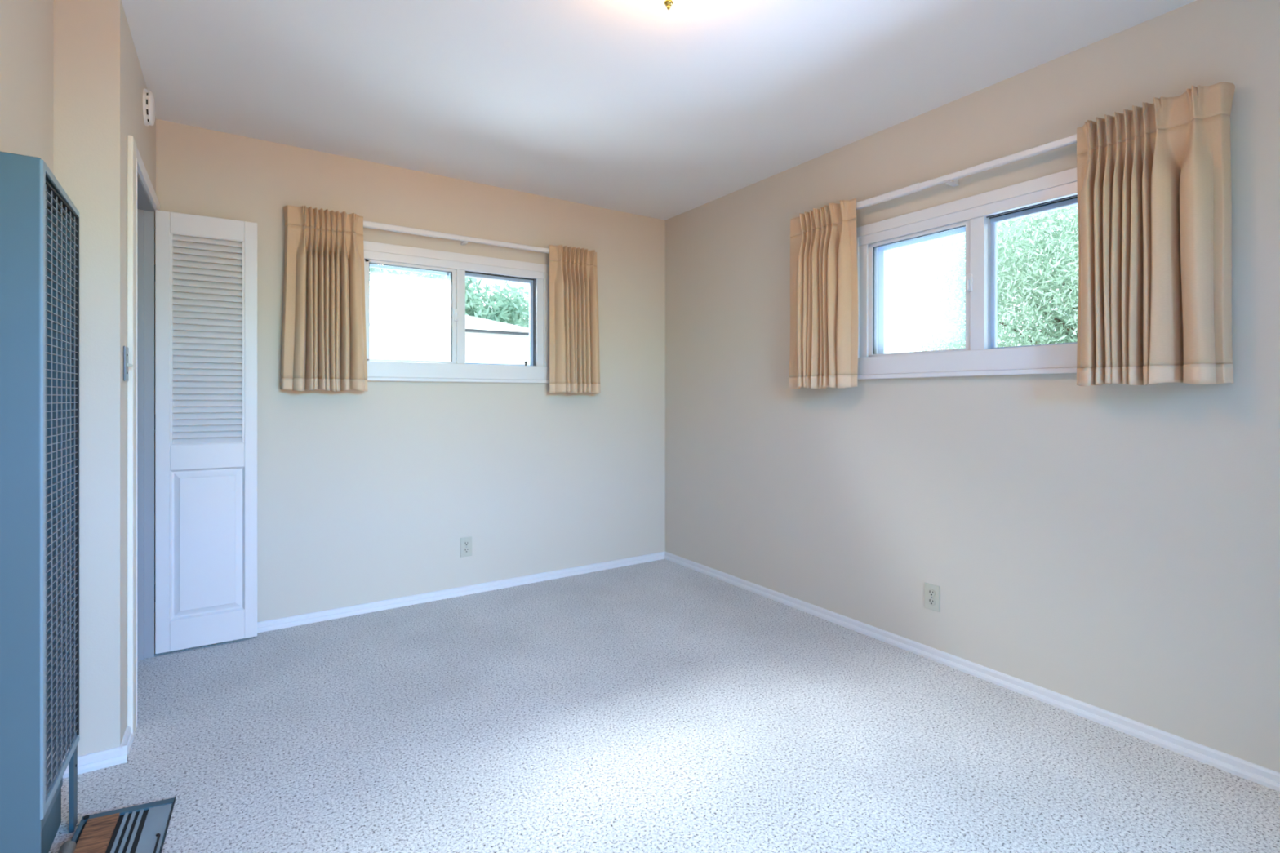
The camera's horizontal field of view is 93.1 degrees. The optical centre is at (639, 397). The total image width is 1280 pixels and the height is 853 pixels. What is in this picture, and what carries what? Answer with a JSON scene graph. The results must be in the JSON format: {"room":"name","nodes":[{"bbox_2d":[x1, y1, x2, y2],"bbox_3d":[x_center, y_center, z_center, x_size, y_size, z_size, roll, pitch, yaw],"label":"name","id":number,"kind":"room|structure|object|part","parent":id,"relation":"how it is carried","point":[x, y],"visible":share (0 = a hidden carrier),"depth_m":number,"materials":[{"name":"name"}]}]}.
{"room":"empty bedroom","nodes":[
{"label":"empty bedroom","id":0,"kind":"room"},
{"bbox_2d":[0,0,53,767],"bbox_3d":[-0.886,-0.059,0.364,0.140,2.440,3.470,0,0,-34],"label":"wall","id":1,"kind":"structure","parent":0,"point":[26,26],"depth_m":1.61,"materials":[{"name":"beige paint"}]},
{"bbox_2d":[53,0,155,759],"bbox_3d":[-2.063,-0.059,2.277,0.295,2.440,1.020,0,0,-34],"label":"wall","id":2,"kind":"structure","parent":0,"point":[100,84],"depth_m":1.91,"materials":[{"name":"beige paint"}]},
{"bbox_2d":[62,726,133,778],"bbox_3d":[-1.748,1.137,1.945,0.174,0.048,0.156,0,0,-34],"label":"baseboard","id":3,"kind":"structure","parent":2,"relation":"attached to","point":[102,759],"depth_m":1.91,"materials":[{"name":"white paint"}]},
{"bbox_2d":[123,346,133,381],"bbox_3d":[-1.702,-0.111,2.019,0.022,0.116,0.070,0,0,-34],"label":"light switch","id":4,"kind":"object","parent":2,"relation":"attached to","point":[126,364],"visible":1,"depth_m":2.00,"materials":[{"name":"silver metal"}]},
{"bbox_3d":[-1.708,-0.111,2.014,0.006,0.116,0.070,0,0,-34],"label":"plate","id":5,"kind":"part","parent":4,"relation":"part of","materials":[{"name":"silver metal"}]},
{"bbox_2d":[126,134,159,735],"bbox_3d":[-2.020,0.135,2.387,0.138,2.052,0.880,0,0,-34],"label":"door frame","id":6,"kind":"structure","parent":2,"relation":"attached to","point":[142,201],"depth_m":2.66,"materials":[{"name":"beige paint"}]},
{"bbox_3d":[-1.751,0.136,2.088,0.017,2.050,0.084,0,0,-34],"label":"casing","id":7,"kind":"part","parent":6,"relation":"part of","materials":[{"name":"beige paint"}]},
{"bbox_3d":[-1.995,-0.866,2.455,0.015,0.051,0.794,0,0,-34],"label":"head casing","id":8,"kind":"part","parent":6,"relation":"part of","materials":[{"name":"white paint"}]},
{"bbox_2d":[142,88,155,125],"bbox_3d":[-1.989,-1.173,2.458,0.030,0.140,0.140,0,0,-34],"label":"smoke detector","id":9,"kind":"object","parent":2,"relation":"attached to","point":[148,104],"visible":1,"depth_m":2.42,"materials":[{"name":"white plastic"}]},
{"bbox_2d":[146,90,150,124],"bbox_3d":[-1.990,-1.173,2.457,0.008,0.130,0.129,0,0,-34],"label":"vent","id":10,"kind":"object","parent":9,"relation":"attached to","point":[148,92],"depth_m":2.41,"materials":[{"name":"white"}]},
{"bbox_2d":[154,209,257,653],"bbox_3d":[-2.016,0.155,2.827,0.393,1.988,0.040,0,0,-32],"label":"door","id":11,"kind":"structure","parent":2,"relation":"in","point":[206,414],"depth_m":2.81,"materials":[{"name":"white paint"}]},
{"bbox_3d":[-2.010,0.671,2.824,0.282,0.680,0.028,0,0,-32],"label":"raised panel","id":12,"kind":"part","parent":11,"relation":"part of","materials":[{"name":"white paint"}]},
{"bbox_2d":[155,119,665,622],"bbox_3d":[-1.293,-0.059,3.485,3.725,2.440,0.140,0,0,-34],"label":"wall","id":13,"kind":"structure","parent":0,"point":[372,495],"depth_m":3.48,"materials":[{"name":"beige paint"}]},
{"bbox_2d":[363,240,549,383],"bbox_3d":[-1.093,-0.466,3.587,1.190,0.753,0.150,0,0,-34],"label":"window","id":14,"kind":"structure","parent":13,"relation":"in","point":[455,266],"depth_m":3.56,"materials":[{"name":"white paint"}]},
{"bbox_3d":[-1.329,-0.473,3.486,0.495,0.552,0.013,0,0,-34],"label":"screen frame","id":15,"kind":"part","parent":14,"relation":"part of","materials":[{"name":"white"}]},
{"bbox_3d":[-1.288,-0.473,3.424,0.495,0.552,0.026,0,0,-34],"label":"sash frame","id":16,"kind":"part","parent":14,"relation":"part of","materials":[{"name":"white"}]},
{"bbox_3d":[-1.066,-0.143,3.545,1.190,0.108,0.050,0,0,-34],"label":"sill","id":17,"kind":"part","parent":14,"relation":"part of","materials":[{"name":"white paint"}]},
{"bbox_3d":[-0.875,-0.473,3.750,0.455,0.552,0.030,0,0,-34],"label":"fixed frame","id":18,"kind":"part","parent":14,"relation":"part of","materials":[{"name":"white"}]},
{"bbox_2d":[363,220,549,253],"bbox_3d":[-1.038,-0.918,3.521,1.724,0.060,0.082,0,0,-34],"label":"curtain rod","id":19,"kind":"object","parent":13,"relation":"attached to","point":[464,240],"visible":0.55,"depth_m":3.44,"materials":[{"name":"white paint"}]},
{"bbox_2d":[280,204,368,391],"bbox_3d":[-1.602,-0.491,3.081,0.397,0.920,0.121,0,0,-23],"label":"curtain","id":20,"kind":"object","parent":19,"relation":"hanging from","point":[324,339],"visible":1,"depth_m":3.06,"materials":[{"name":"beige fabric"}]},
{"bbox_2d":[549,244,600,393],"bbox_3d":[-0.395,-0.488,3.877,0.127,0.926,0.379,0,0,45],"label":"curtain","id":21,"kind":"object","parent":19,"relation":"hanging from","point":[574,326],"visible":1,"depth_m":3.83,"materials":[{"name":"beige fabric"}]},
{"bbox_2d":[257,551,664,633],"bbox_3d":[-1.015,1.137,3.573,2.885,0.048,0.019,0,0,-34],"label":"baseboard","id":22,"kind":"structure","parent":13,"relation":"attached to","point":[318,616],"depth_m":3.49,"materials":[{"name":"white paint"}]},
{"bbox_2d":[460,536,471,557],"bbox_3d":[-1.024,0.882,3.574,0.070,0.114,0.008,0,0,-34],"label":"wall outlet","id":23,"kind":"object","parent":13,"relation":"attached to","point":[465,542],"visible":1,"depth_m":3.57,"materials":[{"name":"beige plastic"}]},
{"bbox_2d":[463,541,469,546],"bbox_3d":[-1.023,0.863,3.573,0.033,0.033,0.003,0,0,-34],"label":"socket","id":24,"kind":"object","parent":23,"relation":"attached to","point":[465,543],"depth_m":3.57,"materials":[{"name":"grey plastic"}]},
{"bbox_2d":[463,547,469,553],"bbox_3d":[-1.023,0.901,3.573,0.033,0.033,0.003,0,0,-34],"label":"socket","id":25,"kind":"object","parent":23,"relation":"attached to","point":[466,550],"depth_m":3.57,"materials":[{"name":"grey plastic"}]},
{"bbox_2d":[121,0,1195,220],"bbox_3d":[-0.132,-1.339,1.560,3.920,0.120,4.630,0,0,-34],"label":"ceiling","id":26,"kind":"structure","parent":0,"point":[644,108],"depth_m":2.38,"materials":[{"name":"white paint"}]},
{"bbox_2d":[645,0,688,9],"bbox_3d":[0.083,-1.204,1.766,0.310,0.150,0.310,0,0,-34],"label":"ceiling light","id":27,"kind":"object","parent":26,"relation":"attached to","point":[668,3],"visible":1,"depth_m":1.80,"materials":[{"name":"white glass"}]},
{"bbox_3d":[0.083,-1.216,1.766,0.284,0.102,0.284,0,0,-34],"label":"lamp shade","id":28,"kind":"part","parent":27,"relation":"part of","materials":[{"name":"white glass"}]},
{"bbox_2d":[48,559,1279,852],"bbox_3d":[-0.132,1.221,1.560,3.920,0.120,4.630,0,0,-34],"label":"floor","id":29,"kind":"structure","parent":0,"point":[663,705],"depth_m":2.01,"materials":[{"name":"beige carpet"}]},
{"bbox_2d":[0,151,79,852],"bbox_3d":[-1.458,0.314,1.486,0.106,1.694,0.372,0,0,-34],"label":"wall heater","id":30,"kind":"object","parent":29,"relation":"on","point":[39,222],"visible":1,"depth_m":1.34,"materials":[{"name":"blue metal"}]},
{"bbox_3d":[-1.464,0.990,1.457,0.056,0.142,0.320,0,0,-34],"label":"foot panel","id":31,"kind":"part","parent":30,"relation":"part of","materials":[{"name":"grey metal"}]},
{"bbox_3d":[-1.433,0.205,1.502,0.006,1.468,0.372,0,0,-34],"label":"frame","id":32,"kind":"part","parent":30,"relation":"part of","materials":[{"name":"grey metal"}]},
{"bbox_2d":[45,184,77,799],"bbox_3d":[-1.437,0.214,1.504,0.007,1.406,0.339,0,0,-34],"label":"grille","id":33,"kind":"object","parent":30,"relation":"attached to","point":[70,661],"depth_m":1.53,"materials":[{"name":"grey metal"}]},
{"bbox_3d":[-1.528,1.035,1.634,0.010,0.252,0.044,0,0,-34],"label":"corner post","id":34,"kind":"part","parent":30,"relation":"part of","materials":[{"name":"teal metal"}]},
{"bbox_2d":[71,796,175,852],"bbox_3d":[-1.299,1.147,1.482,0.203,0.027,0.500,0,0,-31],"label":"vent panel","id":35,"kind":"object","parent":29,"relation":"on","point":[140,828],"visible":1,"depth_m":1.62,"materials":[{"name":"wood"},{"name":"dark teal metal"},{"name":"grey metal"}]},
{"bbox_2d":[73,813,119,852],"bbox_3d":[-1.340,1.143,1.449,0.067,0.015,0.463,0,0,-31],"label":"wooden board","id":36,"kind":"object","parent":35,"relation":"in","point":[96,834],"visible":1,"depth_m":1.58,"materials":[{"name":"brown wood"}]},
{"bbox_3d":[-1.233,1.156,1.508,0.051,0.004,0.476,5,-3,-30],"label":"galvanised plate","id":37,"kind":"part","parent":35,"relation":"part of","materials":[{"name":"grey metal"}]},
{"bbox_2d":[665,0,1279,773],"bbox_3d":[1.481,-0.059,2.547,0.140,2.440,4.490,0,0,-34],"label":"wall","id":38,"kind":"structure","parent":0,"point":[1113,548],"depth_m":2.38,"materials":[{"name":"beige paint"}]},
{"bbox_2d":[924,582,939,612],"bbox_3d":[1.296,0.888,2.692,0.008,0.114,0.070,0,0,-34],"label":"wall outlet","id":39,"kind":"object","parent":38,"relation":"attached to","point":[931,591],"visible":1,"depth_m":2.69,"materials":[{"name":"beige plastic"}]},
{"bbox_2d":[928,589,935,596],"bbox_3d":[1.295,0.869,2.691,0.003,0.033,0.033,0,0,-34],"label":"socket","id":40,"kind":"object","parent":39,"relation":"attached to","point":[931,593],"depth_m":2.69,"materials":[{"name":"grey plastic"}]},
{"bbox_2d":[928,597,935,605],"bbox_3d":[1.295,0.907,2.691,0.003,0.033,0.033,0,0,-34],"label":"socket","id":41,"kind":"object","parent":39,"relation":"attached to","point":[931,601],"depth_m":2.69,"materials":[{"name":"grey plastic"}]},
{"bbox_2d":[856,133,1076,209],"bbox_3d":[1.325,-0.929,2.582,0.082,0.060,1.691,0,0,-34],"label":"curtain rod","id":42,"kind":"object","parent":38,"relation":"attached to","point":[1071,140],"visible":0.55,"depth_m":2.50,"materials":[{"name":"white paint"}]},
{"bbox_2d":[788,198,857,388],"bbox_3d":[0.915,-0.503,3.104,0.118,0.916,0.444,0,0,-25],"label":"curtain","id":43,"kind":"object","parent":42,"relation":"hanging from","point":[824,353],"visible":1,"depth_m":3.03,"materials":[{"name":"beige fabric"}]},
{"bbox_2d":[1076,81,1235,386],"bbox_3d":[1.657,-0.498,1.979,0.128,0.918,0.403,0,0,-42],"label":"curtain","id":44,"kind":"object","parent":42,"relation":"hanging from","point":[1154,191],"visible":1,"depth_m":1.93,"materials":[{"name":"beige fabric"}]},
{"bbox_2d":[856,167,1077,379],"bbox_3d":[1.441,-0.466,2.563,0.150,0.753,1.230,0,0,-34],"label":"window","id":45,"kind":"structure","parent":38,"relation":"in","point":[978,216],"depth_m":2.55,"materials":[{"name":"white paint"}]},
{"bbox_3d":[1.268,-0.473,2.772,0.026,0.552,0.500,0,0,-34],"label":"sash frame","id":46,"kind":"part","parent":45,"relation":"part of","materials":[{"name":"white"}]},
{"bbox_3d":[1.330,-0.473,2.813,0.013,0.552,0.500,0,0,-34],"label":"screen frame","id":47,"kind":"part","parent":45,"relation":"part of","materials":[{"name":"white"}]},
{"bbox_3d":[1.399,-0.143,2.535,0.050,0.108,1.230,0,0,-34],"label":"sill","id":48,"kind":"part","parent":45,"relation":"part of","materials":[{"name":"white paint"}]},
{"bbox_3d":[1.608,-0.473,2.339,0.030,0.552,0.482,0,0,-34],"label":"fixed frame","id":49,"kind":"part","parent":45,"relation":"part of","materials":[{"name":"white"}]},
{"bbox_2d":[664,551,1279,791],"bbox_3d":[1.376,1.137,2.562,0.019,0.048,4.350,0,0,-34],"label":"baseboard","id":50,"kind":"structure","parent":38,"relation":"attached to","point":[1266,777],"depth_m":2.34,"materials":[{"name":"white paint"}]},
{"label":"outside","id":51,"kind":"structure","parent":0,"visible":0},
{"bbox_3d":[-0.085,1.461,10.204,34.000,0.100,50.000,0,0,-34],"label":"yard","id":52,"kind":"structure","parent":51,"visible":0},
{"bbox_2d":[369,295,528,364],"bbox_3d":[-9.110,-0.374,10.436,14.020,3.570,6.470,0,0,-34],"label":"house","id":53,"kind":"structure","parent":52,"relation":"on","point":[398,331],"depth_m":10.90,"materials":[{"name":"white paint"}]},
{"bbox_2d":[369,266,528,328],"bbox_3d":[-6.468,-1.712,18.501,8.766,6.251,4.560,0,0,-34],"label":"leafy tree","id":54,"kind":"object","parent":52,"relation":"on","point":[508,309],"visible":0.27,"depth_m":18.23,"materials":[{"name":"green plant"}]},
{"bbox_2d":[897,204,1078,351],"bbox_3d":[4.404,-0.990,6.293,3.247,4.808,4.412,0,0,-18],"label":"willow tree","id":55,"kind":"object","parent":52,"relation":"on","point":[1041,281],"visible":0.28,"depth_m":6.04,"materials":[{"name":"green plant"}]}
]}

